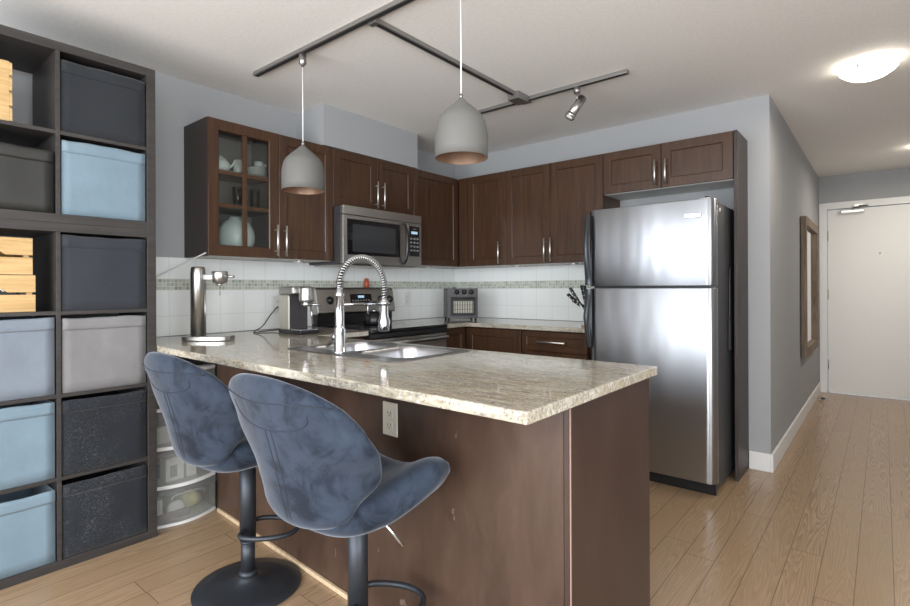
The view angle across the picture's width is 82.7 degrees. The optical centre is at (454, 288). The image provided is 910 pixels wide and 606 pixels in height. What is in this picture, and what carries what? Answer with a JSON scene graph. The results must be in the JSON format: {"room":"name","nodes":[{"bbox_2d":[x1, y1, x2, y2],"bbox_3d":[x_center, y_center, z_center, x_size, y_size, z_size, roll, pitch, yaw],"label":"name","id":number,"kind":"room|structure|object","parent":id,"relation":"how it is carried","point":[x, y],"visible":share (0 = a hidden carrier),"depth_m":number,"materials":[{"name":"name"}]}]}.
{"room":"kitchen","nodes":[
{"label":"kitchen","id":0,"kind":"room"},
{"bbox_2d":[0,69,454,497],"bbox_3d":[-2.032,-0.018,2.633,0.150,2.417,6.200,0,0,40],"label":"wall","id":1,"kind":"structure","parent":0,"point":[179,103],"depth_m":3.02,"materials":[{"name":"grey paint"}]},
{"bbox_2d":[156,252,205,276],"bbox_3d":[-1.588,-0.030,2.847,0.435,0.340,0.078,0,0,-9],"label":"cable","id":2,"kind":"object","parent":1,"relation":"attached to","point":[205,252],"visible":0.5,"depth_m":2.86,"materials":[{"name":"white plastic"}]},
{"bbox_2d":[184,116,278,260],"bbox_3d":[-1.325,-0.568,3.103,0.342,0.770,0.434,0,0,40],"label":"upper cabinet","id":3,"kind":"object","parent":1,"relation":"attached to","point":[208,203],"visible":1,"depth_m":3.02,"materials":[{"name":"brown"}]},
{"bbox_2d":[219,155,235,169],"bbox_3d":[-1.373,-0.735,3.045,0.154,0.099,0.100,0,0,-20],"label":"teapot","id":4,"kind":"object","parent":3,"relation":"on","point":[224,164],"visible":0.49,"depth_m":3.02,"materials":[{"name":"white ceramic"}]},
{"bbox_2d":[219,158,229,169],"bbox_3d":[-1.377,-0.725,3.043,0.100,0.078,0.100,0,0,40],"label":"pot","id":5,"kind":"object","parent":4,"relation":"on","point":[224,164],"depth_m":3.01,"materials":[{"name":"white ceramic"}]},
{"bbox_2d":[219,217,254,246],"bbox_3d":[-1.320,-0.316,3.118,0.216,0.228,0.216,0,0,40],"label":"vessel","id":6,"kind":"object","parent":3,"relation":"on","point":[230,230],"visible":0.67,"depth_m":3.03,"materials":[{"name":"white ceramic"}]},
{"bbox_2d":[232,187,241,205],"bbox_3d":[-1.295,-0.541,3.079,0.062,0.120,0.062,0,0,40],"label":"glass tumbler","id":7,"kind":"object","parent":3,"relation":"on","point":[233,188],"visible":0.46,"depth_m":3.06,"materials":[{"name":"glass"}]},
{"bbox_2d":[233,159,247,172],"bbox_3d":[-1.303,-0.731,3.140,0.082,0.090,0.060,0,0,-22],"label":"mug","id":8,"kind":"object","parent":3,"relation":"on","point":[237,167],"visible":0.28,"depth_m":3.11,"materials":[{"name":"white ceramic"}]},
{"bbox_2d":[233,159,241,172],"bbox_3d":[-1.313,-0.731,3.136,0.060,0.090,0.060,0,0,40],"label":"cup","id":9,"kind":"object","parent":8,"relation":"on","point":[237,167],"depth_m":3.11,"materials":[{"name":"white ceramic"}]},
{"bbox_2d":[237,189,247,204],"bbox_3d":[-1.294,-0.541,3.143,0.062,0.120,0.062,0,0,40],"label":"glass tumbler","id":10,"kind":"object","parent":3,"relation":"on","point":[238,190],"visible":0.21,"depth_m":3.12,"materials":[{"name":"clear glass"}]},
{"bbox_2d":[219,169,267,185],"bbox_3d":[-1.357,-0.677,3.129,0.244,0.016,0.401,0,0,40],"label":"shelf","id":11,"kind":"object","parent":3,"relation":"attached to","point":[228,180],"depth_m":3.21,"materials":[{"name":"brown wood"}]},
{"bbox_2d":[219,207,267,216],"bbox_3d":[-1.356,-0.472,3.129,0.244,0.016,0.401,0,0,40],"label":"shelf","id":12,"kind":"object","parent":3,"relation":"attached to","point":[223,211],"depth_m":3.19,"materials":[{"name":"brown wood"}]},
{"bbox_2d":[249,189,259,207],"bbox_3d":[-1.225,-0.541,3.164,0.062,0.120,0.062,0,0,40],"label":"glass tumbler","id":13,"kind":"object","parent":3,"relation":"on","point":[251,190],"visible":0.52,"depth_m":3.15,"materials":[{"name":"glass"}]},
{"bbox_2d":[247,172,265,176],"bbox_3d":[-1.225,-0.697,3.196,0.116,0.021,0.116,0,0,40],"label":"bowl","id":14,"kind":"object","parent":3,"relation":"on","point":[253,173],"visible":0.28,"depth_m":3.15,"materials":[{"name":"white ceramic"}]},
{"bbox_2d":[247,170,266,173],"bbox_3d":[-1.225,-0.708,3.196,0.116,0.021,0.116,0,0,40],"label":"bowl","id":15,"kind":"object","parent":14,"relation":"on","point":[250,170],"visible":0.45,"depth_m":3.15,"materials":[{"name":"white ceramic"}]},
{"bbox_2d":[247,168,266,171],"bbox_3d":[-1.225,-0.720,3.196,0.116,0.021,0.116,0,0,40],"label":"bowl","id":16,"kind":"object","parent":15,"relation":"on","point":[251,168],"visible":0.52,"depth_m":3.15,"materials":[{"name":"white ceramic"}]},
{"bbox_2d":[247,167,266,169],"bbox_3d":[-1.225,-0.731,3.196,0.116,0.021,0.116,0,0,40],"label":"bowl","id":17,"kind":"object","parent":16,"relation":"on","point":[247,167],"visible":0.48,"depth_m":3.16,"materials":[{"name":"white ceramic"}]},
{"bbox_2d":[254,161,266,167],"bbox_3d":[-1.201,-0.764,3.194,0.052,0.030,0.080,0,0,40],"label":"mug","id":18,"kind":"object","parent":17,"relation":"on","point":[256,163],"visible":0.93,"depth_m":3.17,"materials":[{"name":"white ceramic"}]},
{"bbox_2d":[254,161,262,166],"bbox_3d":[-1.210,-0.764,3.183,0.052,0.030,0.052,0,0,40],"label":"cup","id":19,"kind":"object","parent":18,"relation":"on","point":[256,163],"depth_m":3.16,"materials":[{"name":"white ceramic"}]},
{"bbox_2d":[272,296,278,312],"bbox_3d":[-1.202,0.107,3.498,0.008,0.116,0.070,0,0,40],"label":"wall outlet","id":20,"kind":"object","parent":1,"relation":"attached to","point":[275,299],"visible":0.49,"depth_m":3.48,"materials":[{"name":"white plastic"}]},
{"bbox_2d":[118,257,454,336],"bbox_3d":[-0.901,0.042,3.875,0.008,0.451,2.845,0,0,40],"label":"backsplash","id":21,"kind":"structure","parent":1,"relation":"attached to","point":[244,303],"depth_m":3.39,"materials":[{"name":"tile"}]},
{"bbox_2d":[254,134,332,262],"bbox_3d":[-1.056,-0.569,3.427,0.342,0.770,0.405,0,0,40],"label":"upper cabinet","id":22,"kind":"object","parent":1,"relation":"attached to","point":[305,221],"visible":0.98,"depth_m":3.35,"materials":[{"name":"brown wood"}]},
{"bbox_2d":[296,103,417,168],"bbox_3d":[-0.706,-1.095,3.879,0.312,0.274,0.900,0,0,40],"label":"soffit","id":23,"kind":"object","parent":1,"relation":"attached to","point":[324,124],"depth_m":3.65,"materials":[{"name":"grey paint"}]},
{"bbox_2d":[332,148,413,214],"bbox_3d":[-0.677,-0.760,3.886,0.342,0.391,0.780,0,0,40],"label":"upper cabinet","id":24,"kind":"object","parent":1,"relation":"attached to","point":[359,180],"visible":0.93,"depth_m":3.76,"materials":[{"name":"brown wood"}]},
{"bbox_2d":[309,205,420,268],"bbox_3d":[-0.628,-0.360,3.839,0.453,0.402,0.760,0,0,40],"label":"microwave","id":25,"kind":"object","parent":24,"relation":"attached to","point":[393,239],"visible":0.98,"depth_m":3.67,"materials":[{"name":"grey metal"}]},
{"bbox_2d":[404,292,409,305],"bbox_3d":[-0.412,0.089,4.451,0.008,0.116,0.070,0,0,40],"label":"wall outlet","id":26,"kind":"object","parent":1,"relation":"attached to","point":[406,294],"visible":1,"depth_m":4.45,"materials":[{"name":"white plastic"}]},
{"bbox_2d":[413,168,468,268],"bbox_3d":[-0.163,-0.573,4.538,0.302,0.770,0.874,0,0,40],"label":"upper cabinet","id":27,"kind":"object","parent":1,"relation":"attached to","point":[435,196],"visible":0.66,"depth_m":4.33,"materials":[{"name":"brown wood"}]},
{"bbox_2d":[0,0,909,177],"bbox_3d":[0.992,-1.289,2.255,5.300,0.100,9.780,0,0,40],"label":"ceiling","id":28,"kind":"structure","parent":0,"point":[679,56],"depth_m":2.74,"materials":[{"name":"paint"}]},
{"bbox_2d":[253,0,628,113],"bbox_3d":[0.037,-1.212,2.849,1.929,0.046,1.382,0,0,40],"label":"track","id":29,"kind":"object","parent":28,"relation":"attached to","point":[372,19],"visible":0.91,"depth_m":2.72,"materials":[{"name":"silver metal"}]},
{"bbox_2d":[281,53,324,194],"bbox_3d":[-0.784,-0.856,2.666,0.214,0.703,0.214,0,0,40],"label":"pendant lamp","id":30,"kind":"object","parent":29,"relation":"hanging from","point":[302,172],"visible":1,"depth_m":2.59,"materials":[{"name":"silver metal"}]},
{"bbox_2d":[435,0,487,164],"bbox_3d":[0.024,-0.860,2.015,0.206,0.703,0.206,0,0,40],"label":"pendant lamp","id":31,"kind":"object","parent":29,"relation":"hanging from","point":[461,135],"visible":1,"depth_m":1.94,"materials":[{"name":"silver metal"}]},
{"bbox_2d":[565,86,585,120],"bbox_3d":[0.727,-1.113,3.116,0.133,0.202,0.062,0,0,-11],"label":"track spotlight","id":32,"kind":"object","parent":29,"relation":"attached to","point":[572,112],"visible":1,"depth_m":3.10,"materials":[{"name":"silver metal"}]},
{"bbox_2d":[839,55,898,82],"bbox_3d":[2.279,-1.198,2.852,0.260,0.092,0.260,0,0,40],"label":"ceiling light","id":33,"kind":"object","parent":28,"relation":"attached to","point":[870,68],"visible":1,"depth_m":2.79,"materials":[{"name":"white plastic"}]},
{"bbox_2d":[0,392,909,605],"bbox_3d":[1.003,1.228,2.255,5.300,0.100,9.780,0,0,40],"label":"floor","id":34,"kind":"structure","parent":0,"point":[830,526],"depth_m":2.40,"materials":[{"name":"brown wood"}]},
{"bbox_2d":[0,218,156,589],"bbox_3d":[-1.824,0.456,2.311,0.390,1.468,0.762,0,0,40],"label":"cube shelf","id":35,"kind":"object","parent":34,"relation":"on","point":[46,236],"visible":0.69,"depth_m":2.28,"materials":[{"name":"black wood"}]},
{"bbox_2d":[0,275,35,312],"bbox_3d":[-1.923,0.021,2.126,0.260,0.150,0.262,0,0,40],"label":"wooden crate","id":36,"kind":"object","parent":35,"relation":"on","point":[26,302],"visible":1,"depth_m":2.10,"materials":[{"name":"brown wood"}]},
{"bbox_2d":[0,289,17,294],"bbox_3d":[-1.860,0.035,2.072,0.069,0.108,0.155,0,0,40],"label":"tin","id":37,"kind":"object","parent":36,"relation":"in","point":[2,292],"visible":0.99,"depth_m":2.09,"materials":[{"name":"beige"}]},
{"bbox_2d":[0,237,32,274],"bbox_3d":[-1.926,-0.132,2.123,0.260,0.150,0.253,0,0,40],"label":"wooden crate","id":38,"kind":"object","parent":36,"relation":"on","point":[15,252],"visible":0.87,"depth_m":2.10,"materials":[{"name":"brown wood"}]},
{"bbox_2d":[0,400,54,490],"bbox_3d":[-1.927,0.638,2.169,0.363,0.324,0.324,0,0,40],"label":"storage bin","id":39,"kind":"object","parent":35,"relation":"on","point":[27,430],"visible":0.94,"depth_m":2.11,"materials":[{"name":"blue fabric"}]},
{"bbox_2d":[0,484,54,579],"bbox_3d":[-1.926,1.000,2.169,0.365,0.304,0.324,0,0,40],"label":"storage bin","id":40,"kind":"object","parent":35,"relation":"on","point":[27,521],"visible":0.91,"depth_m":2.12,"materials":[{"name":"blue fabric"}]},
{"bbox_2d":[0,316,54,401],"bbox_3d":[-1.929,0.285,2.169,0.365,0.326,0.324,0,0,40],"label":"storage bin","id":41,"kind":"object","parent":35,"relation":"on","point":[27,353],"visible":0.99,"depth_m":2.11,"materials":[{"name":"blue fabric"}]},
{"bbox_2d":[0,24,155,229],"bbox_3d":[-1.829,-0.662,2.311,0.390,0.768,0.762,0,0,40],"label":"cube shelf","id":42,"kind":"object","parent":35,"relation":"on","point":[39,56],"visible":0.65,"depth_m":2.27,"materials":[{"name":"black wood"}]},
{"bbox_2d":[0,59,11,120],"bbox_3d":[-1.949,-0.792,2.099,0.260,0.245,0.190,0,0,40],"label":"wooden crate","id":43,"kind":"object","parent":42,"relation":"on","point":[5,66],"visible":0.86,"depth_m":2.07,"materials":[{"name":"brown wood"}]},
{"bbox_2d":[0,142,53,212],"bbox_3d":[-1.932,-0.449,2.169,0.366,0.266,0.324,0,0,40],"label":"storage bin","id":44,"kind":"object","parent":42,"relation":"on","point":[26,173],"visible":0.92,"depth_m":2.11,"materials":[{"name":"grey fabric"}]},
{"bbox_2d":[60,140,144,220],"bbox_3d":[-1.708,-0.478,2.440,0.366,0.322,0.324,0,0,40],"label":"storage bin","id":45,"kind":"object","parent":42,"relation":"in","point":[96,180],"visible":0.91,"depth_m":2.31,"materials":[{"name":"blue fabric"}]},
{"bbox_2d":[60,59,144,146],"bbox_3d":[-1.710,-0.825,2.440,0.364,0.308,0.324,0,0,40],"label":"storage bin","id":46,"kind":"object","parent":42,"relation":"on","point":[97,103],"visible":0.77,"depth_m":2.31,"materials":[{"name":"black fabric"}]},
{"bbox_2d":[61,388,145,475],"bbox_3d":[-1.703,0.639,2.439,0.362,0.320,0.324,0,0,40],"label":"storage bin","id":47,"kind":"object","parent":35,"relation":"on","point":[102,429],"visible":0.84,"depth_m":2.32,"materials":[{"name":"black fabric"}]},
{"bbox_2d":[61,314,145,393],"bbox_3d":[-1.705,0.286,2.439,0.363,0.322,0.324,0,0,40],"label":"storage bin","id":48,"kind":"object","parent":35,"relation":"on","point":[98,351],"visible":0.89,"depth_m":2.32,"materials":[{"name":"grey fabric"}]},
{"bbox_2d":[61,234,145,310],"bbox_3d":[-1.707,-0.068,2.440,0.366,0.326,0.324,0,0,40],"label":"storage bin","id":49,"kind":"object","parent":35,"relation":"on","point":[98,273],"visible":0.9,"depth_m":2.31,"materials":[{"name":"fabric"}]},
{"bbox_2d":[62,462,146,558],"bbox_3d":[-1.702,0.993,2.440,0.366,0.316,0.324,0,0,40],"label":"storage bin","id":50,"kind":"object","parent":35,"relation":"on","point":[101,508],"visible":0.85,"depth_m":2.32,"materials":[{"name":"black fabric"}]},
{"bbox_2d":[157,362,215,528],"bbox_3d":[-1.509,0.799,2.760,0.428,0.780,0.319,0,0,40],"label":"tower","id":51,"kind":"object","parent":34,"relation":"on","point":[202,507],"visible":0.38,"depth_m":2.69,"materials":[{"name":"white plastic"}]},
{"bbox_2d":[157,461,159,477],"bbox_3d":[-1.528,0.947,2.739,0.085,0.070,0.200,0,0,40],"label":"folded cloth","id":52,"kind":"object","parent":51,"relation":"on","point":[158,462],"visible":0.02,"depth_m":2.67,"materials":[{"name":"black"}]},
{"bbox_2d":[157,496,161,515],"bbox_3d":[-1.527,1.119,2.617,0.080,0.110,0.057,0,0,40],"label":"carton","id":53,"kind":"object","parent":51,"relation":"on","point":[159,500],"visible":0.23,"depth_m":2.60,"materials":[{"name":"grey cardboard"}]},
{"bbox_2d":[157,422,170,444],"bbox_3d":[-1.508,0.743,2.650,0.090,0.090,0.110,0,0,40],"label":"box","id":54,"kind":"object","parent":51,"relation":"on","point":[163,437],"visible":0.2,"depth_m":2.62,"materials":[{"name":"white cardboard"}]},
{"bbox_2d":[157,442,173,451],"bbox_3d":[-1.515,0.798,2.764,0.413,0.018,0.319,0,0,40],"label":"shelf","id":55,"kind":"object","parent":51,"relation":"attached to","point":[168,446],"depth_m":2.58,"materials":[{"name":"white plastic"}]},
{"bbox_2d":[160,454,183,481],"bbox_3d":[-1.461,0.924,2.670,0.076,0.114,0.090,0,0,40],"label":"box","id":56,"kind":"object","parent":51,"relation":"on","point":[171,466],"visible":0.82,"depth_m":2.64,"materials":[{"name":"white cardboard"}]},
{"bbox_2d":[157,506,189,523],"bbox_3d":[-1.439,1.154,2.633,0.004,0.040,0.170,0,0,40],"label":"leaflet","id":57,"kind":"object","parent":51,"relation":"on","point":[186,510],"visible":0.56,"depth_m":2.63,"materials":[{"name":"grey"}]},
{"bbox_2d":[166,499,184,512],"bbox_3d":[-1.440,1.132,2.666,0.028,0.084,0.084,0,0,40],"label":"round tin","id":58,"kind":"object","parent":51,"relation":"on","point":[176,504],"visible":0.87,"depth_m":2.65,"materials":[{"name":"white metal"}]},
{"bbox_2d":[157,466,215,490],"bbox_3d":[-1.514,0.991,2.764,0.413,0.018,0.319,0,0,40],"label":"shelf","id":59,"kind":"object","parent":51,"relation":"attached to","point":[201,474],"depth_m":2.65,"materials":[{"name":"white plastic"}]},
{"bbox_2d":[157,490,215,528],"bbox_3d":[-1.513,1.182,2.764,0.413,0.014,0.319,0,0,40],"label":"shelf","id":60,"kind":"object","parent":51,"relation":"attached to","point":[202,508],"depth_m":2.74,"materials":[{"name":"white plastic"}]},
{"bbox_2d":[172,355,202,364],"bbox_3d":[-1.543,0.384,2.775,0.303,0.050,0.240,0,0,40],"label":"tray","id":61,"kind":"object","parent":51,"relation":"on","point":[196,362],"visible":0.11,"depth_m":2.74,"materials":[{"name":"black plastic"}]},
{"bbox_2d":[179,488,200,506],"bbox_3d":[-1.422,1.125,2.775,0.102,0.091,0.109,0,0,40],"label":"bag","id":62,"kind":"object","parent":51,"relation":"on","point":[191,497],"visible":0.84,"depth_m":2.75,"materials":[{"name":"yellow"}]},
{"bbox_2d":[184,462,195,475],"bbox_3d":[-1.413,0.943,2.741,0.080,0.074,0.050,0,0,40],"label":"box","id":63,"kind":"object","parent":51,"relation":"on","point":[189,470],"visible":0.41,"depth_m":2.71,"materials":[{"name":"white cardboard"}]},
{"bbox_2d":[197,362,214,369],"bbox_3d":[-1.517,0.418,2.764,0.413,0.018,0.319,0,0,40],"label":"shelf","id":64,"kind":"object","parent":51,"relation":"attached to","point":[205,366],"depth_m":2.74,"materials":[{"name":"white plastic"}]},
{"bbox_2d":[143,352,301,605],"bbox_3d":[-0.868,0.704,2.004,0.582,0.964,0.563,0,0,40],"label":"bar stool","id":65,"kind":"object","parent":34,"relation":"on","point":[199,412],"visible":0.8,"depth_m":1.83,"materials":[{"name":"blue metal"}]},
{"bbox_2d":[227,373,449,605],"bbox_3d":[-0.343,0.702,1.522,0.582,0.964,0.563,0,0,40],"label":"bar stool","id":66,"kind":"object","parent":34,"relation":"on","point":[320,472],"visible":1,"depth_m":1.31,"materials":[{"name":"fabric"}]},
{"bbox_2d":[312,287,448,346],"bbox_3d":[-0.527,0.577,3.759,0.685,1.175,0.760,0,0,40],"label":"electric range","id":67,"kind":"object","parent":34,"relation":"on","point":[430,334],"visible":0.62,"depth_m":3.73,"materials":[{"name":"black metal"}]},
{"bbox_2d":[364,278,368,286],"bbox_3d":[-0.694,-0.046,4.060,0.042,0.070,0.042,0,0,40],"label":"spice shaker","id":68,"kind":"object","parent":67,"relation":"on","point":[366,280],"visible":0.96,"depth_m":4.04,"materials":[{"name":"red"}]},
{"bbox_2d":[364,281,368,286],"bbox_3d":[-0.694,-0.037,4.060,0.042,0.052,0.042,0,0,40],"label":"jar","id":69,"kind":"object","parent":68,"relation":"on","point":[366,283],"depth_m":4.04,"materials":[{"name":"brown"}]},
{"bbox_2d":[363,301,379,324],"bbox_3d":[-0.588,0.177,3.823,0.176,0.176,0.156,0,0,2],"label":"kettle","id":70,"kind":"object","parent":67,"relation":"on","point":[371,317],"visible":0.62,"depth_m":3.76,"materials":[{"name":"black metal"}]},
{"bbox_2d":[318,321,447,333],"bbox_3d":[-0.507,0.277,3.741,0.553,0.024,0.760,0,0,40],"label":"cooktop","id":71,"kind":"object","parent":67,"relation":"in","point":[396,327],"depth_m":3.63,"materials":[{"name":"grey glass"}]},
{"bbox_2d":[217,364,649,605],"bbox_3d":[-0.337,0.742,2.236,2.142,0.884,0.615,0,0,40],"label":"base cabinet","id":72,"kind":"object","parent":34,"relation":"on","point":[554,510],"visible":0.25,"depth_m":1.56,"materials":[{"name":"brown wood"}]},
{"bbox_2d":[383,401,397,436],"bbox_3d":[-0.227,0.455,1.804,0.076,0.116,0.008,0,0,43],"label":"wall outlet","id":73,"kind":"object","parent":72,"relation":"attached to","point":[390,410],"visible":1,"depth_m":1.80,"materials":[{"name":"beige plastic"}]},
{"bbox_2d":[386,408,392,417],"bbox_3d":[-0.229,0.434,1.803,0.032,0.028,0.002,0,0,43],"label":"socket","id":74,"kind":"object","parent":73,"relation":"attached to","point":[389,411],"depth_m":1.80,"materials":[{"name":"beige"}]},
{"bbox_2d":[386,420,392,429],"bbox_3d":[-0.229,0.476,1.803,0.032,0.028,0.002,0,0,43],"label":"socket","id":75,"kind":"object","parent":73,"relation":"attached to","point":[389,423],"depth_m":1.80,"materials":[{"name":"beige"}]},
{"bbox_2d":[156,327,656,424],"bbox_3d":[-0.445,0.284,2.402,2.567,0.030,1.215,0,0,40],"label":"countertop","id":76,"kind":"structure","parent":72,"relation":"on","point":[524,389],"depth_m":1.65,"materials":[{"name":"stone"}]},
{"bbox_2d":[181,267,234,340],"bbox_3d":[-1.300,0.078,2.737,0.266,0.388,0.137,0,0,1],"label":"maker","id":77,"kind":"object","parent":76,"relation":"on","point":[198,277],"visible":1,"depth_m":2.71,"materials":[{"name":"silver metal"}]},
{"bbox_2d":[253,306,280,332],"bbox_3d":[-1.200,0.196,3.308,0.211,0.151,0.313,0,0,-32],"label":"power cord","id":78,"kind":"object","parent":76,"relation":"on","point":[277,306],"visible":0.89,"depth_m":3.27,"materials":[{"name":"black plastic"}]},
{"bbox_2d":[279,286,319,334],"bbox_3d":[-0.943,0.128,3.141,0.250,0.284,0.140,0,0,40],"label":"coffee machine","id":79,"kind":"object","parent":76,"relation":"on","point":[294,301],"visible":1,"depth_m":3.12,"materials":[{"name":"silver plastic"}]},
{"bbox_2d":[291,328,316,330],"bbox_3d":[-0.909,0.246,3.113,0.103,0.008,0.120,0,0,40],"label":"drip tray","id":80,"kind":"object","parent":79,"relation":"on","point":[292,329],"depth_m":3.09,"materials":[{"name":"silver metal"}]},
{"bbox_2d":[326,254,389,353],"bbox_3d":[-0.458,0.059,2.272,0.218,0.412,0.302,0,0,40],"label":"kitchen faucet","id":81,"kind":"object","parent":76,"relation":"on","point":[339,335],"visible":1,"depth_m":2.15,"materials":[{"name":"silver metal"}]},
{"bbox_2d":[287,340,468,361],"bbox_3d":[-0.347,0.353,2.265,0.723,0.176,0.450,0,0,40],"label":"sink","id":82,"kind":"object","parent":76,"relation":"in","point":[371,350],"visible":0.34,"depth_m":2.31,"materials":[{"name":"silver metal"}]},
{"bbox_2d":[446,326,522,353],"bbox_3d":[0.164,0.739,4.258,1.115,0.884,0.876,0,0,40],"label":"base cabinet","id":83,"kind":"object","parent":34,"relation":"on","point":[474,338],"visible":0.22,"depth_m":3.96,"materials":[{"name":"brown wood"}]},
{"bbox_2d":[390,317,584,332],"bbox_3d":[0.360,0.280,4.094,1.650,0.030,0.880,0,0,40],"label":"countertop","id":84,"kind":"structure","parent":83,"relation":"on","point":[525,324],"depth_m":3.96,"materials":[{"name":"stone"}]},
{"bbox_2d":[444,287,477,320],"bbox_3d":[0.049,0.128,4.424,0.260,0.276,0.255,0,0,-9],"label":"toaster oven","id":85,"kind":"object","parent":84,"relation":"on","point":[458,302],"visible":0.97,"depth_m":4.32,"materials":[{"name":"grey metal"}]},
{"bbox_3d":[0.923,0.206,3.563,0.104,0.113,0.104,0,0,40],"label":"knife block","id":86,"kind":"object","parent":84,"relation":"on","visible":0},
{"bbox_2d":[567,293,583,308],"bbox_3d":[0.846,0.091,3.607,0.136,0.114,0.036,0,0,40],"label":"kitchen knife","id":87,"kind":"object","parent":86,"relation":"in","point":[569,295],"visible":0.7,"depth_m":3.61,"materials":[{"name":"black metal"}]},
{"bbox_2d":[569,287,583,309],"bbox_3d":[0.839,0.070,3.572,0.103,0.156,0.036,0,0,32],"label":"kitchen knife","id":88,"kind":"object","parent":86,"relation":"in","point":[570,288],"visible":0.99,"depth_m":3.56,"materials":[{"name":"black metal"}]},
{"bbox_2d":[580,285,584,300],"bbox_3d":[0.904,0.061,3.602,0.036,0.172,0.069,0,0,-29],"label":"kitchen knife","id":89,"kind":"object","parent":86,"relation":"in","point":[581,287],"visible":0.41,"depth_m":3.60,"materials":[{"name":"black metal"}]},
{"bbox_2d":[522,330,590,359],"bbox_3d":[0.867,0.736,3.824,0.518,0.884,0.650,0,0,40],"label":"base cabinet","id":90,"kind":"object","parent":34,"relation":"on","point":[572,345],"visible":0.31,"depth_m":3.59,"materials":[{"name":"brown wood"}]},
{"bbox_2d":[584,196,734,495],"bbox_3d":[1.344,0.326,3.356,0.773,1.700,0.722,0,0,40],"label":"refrigerator","id":91,"kind":"object","parent":34,"relation":"on","point":[658,273],"visible":0.91,"depth_m":3.05,"materials":[{"name":"grey metal"}]},
{"bbox_2d":[734,130,748,481],"bbox_3d":[1.812,0.104,3.270,0.019,2.141,0.317,0,0,40],"label":"panel","id":92,"kind":"object","parent":34,"relation":"on","point":[740,143],"visible":1,"depth_m":3.21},
{"bbox_2d":[455,94,774,453],"bbox_3d":[0.999,-0.031,4.246,2.763,2.417,0.150,0,0,40],"label":"wall","id":93,"kind":"structure","parent":0,"point":[752,117],"depth_m":3.39,"materials":[{"name":"grey paint"}]},
{"bbox_2d":[459,171,523,267],"bbox_3d":[0.309,-0.575,4.486,0.490,0.770,0.354,0,0,40],"label":"upper cabinet","id":94,"kind":"object","parent":93,"relation":"attached to","point":[482,199],"visible":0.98,"depth_m":4.38,"materials":[{"name":"brown wood"}]},
{"bbox_2d":[455,265,593,320],"bbox_3d":[0.658,0.036,4.426,1.692,0.451,0.008,0,0,40],"label":"backsplash","id":95,"kind":"structure","parent":93,"relation":"attached to","point":[531,292],"depth_m":4.45,"materials":[{"name":"tile"}]},
{"bbox_2d":[506,154,619,265],"bbox_3d":[0.822,-0.578,4.062,0.834,0.770,0.354,0,0,40],"label":"upper cabinet","id":96,"kind":"object","parent":93,"relation":"attached to","point":[548,205],"visible":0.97,"depth_m":3.95,"materials":[{"name":"brown wood"}]},
{"bbox_2d":[603,131,733,200],"bbox_3d":[1.465,-0.817,3.529,0.833,0.296,0.354,0,0,40],"label":"upper cabinet","id":97,"kind":"object","parent":93,"relation":"attached to","point":[702,163],"visible":0.98,"depth_m":3.41,"materials":[{"name":"brown wood"}]},
{"bbox_2d":[749,451,770,471],"bbox_3d":[1.969,1.116,3.340,0.121,0.115,0.015,0,0,40],"label":"baseboard","id":98,"kind":"structure","parent":93,"relation":"attached to","point":[760,461],"depth_m":3.33,"materials":[{"name":"white wood"}]},
{"bbox_2d":[773,101,818,446],"bbox_3d":[3.063,-0.040,4.667,0.120,2.417,3.130,0,0,40],"label":"wall","id":99,"kind":"structure","parent":0,"point":[795,181],"depth_m":3.99,"materials":[{"name":"grey paint"}]},
{"bbox_2d":[771,382,820,472],"bbox_3d":[3.067,1.111,4.560,0.015,0.115,3.294,0,0,40],"label":"baseboard","id":100,"kind":"structure","parent":99,"relation":"attached to","point":[782,446],"depth_m":3.99,"materials":[{"name":"white wood"}]},
{"bbox_2d":[801,216,818,356],"bbox_3d":[3.364,-0.020,4.898,0.042,1.233,1.070,0,0,40],"label":"wall mirror","id":101,"kind":"object","parent":99,"relation":"attached to","point":[809,230],"visible":1,"depth_m":4.85,"materials":[{"name":"brown wood"}]},
{"bbox_2d":[819,167,909,381],"bbox_3d":[4.635,-0.047,5.494,1.487,2.417,0.150,0,0,40],"label":"wall","id":102,"kind":"structure","parent":0,"point":[889,183],"depth_m":5.59,"materials":[{"name":"grey paint"}]},
{"bbox_2d":[819,196,909,392],"bbox_3d":[4.511,0.102,5.488,1.054,2.120,0.018,0,0,40],"label":"trim","id":103,"kind":"structure","parent":102,"relation":"attached to","point":[823,208],"depth_m":5.79,"materials":[{"name":"white"}]},
{"bbox_2d":[827,204,909,399],"bbox_3d":[4.516,0.140,5.496,0.913,2.033,0.110,0,0,40],"label":"door","id":104,"kind":"structure","parent":102,"relation":"in","point":[868,291],"depth_m":5.56,"materials":[{"name":"white"}]},
{"bbox_2d":[840,203,868,213],"bbox_3d":[4.315,-0.869,5.590,0.245,0.095,0.128,0,0,40],"label":"door closer","id":105,"kind":"object","parent":104,"relation":"attached to","point":[852,210],"depth_m":5.59,"materials":[{"name":"silver metal"}]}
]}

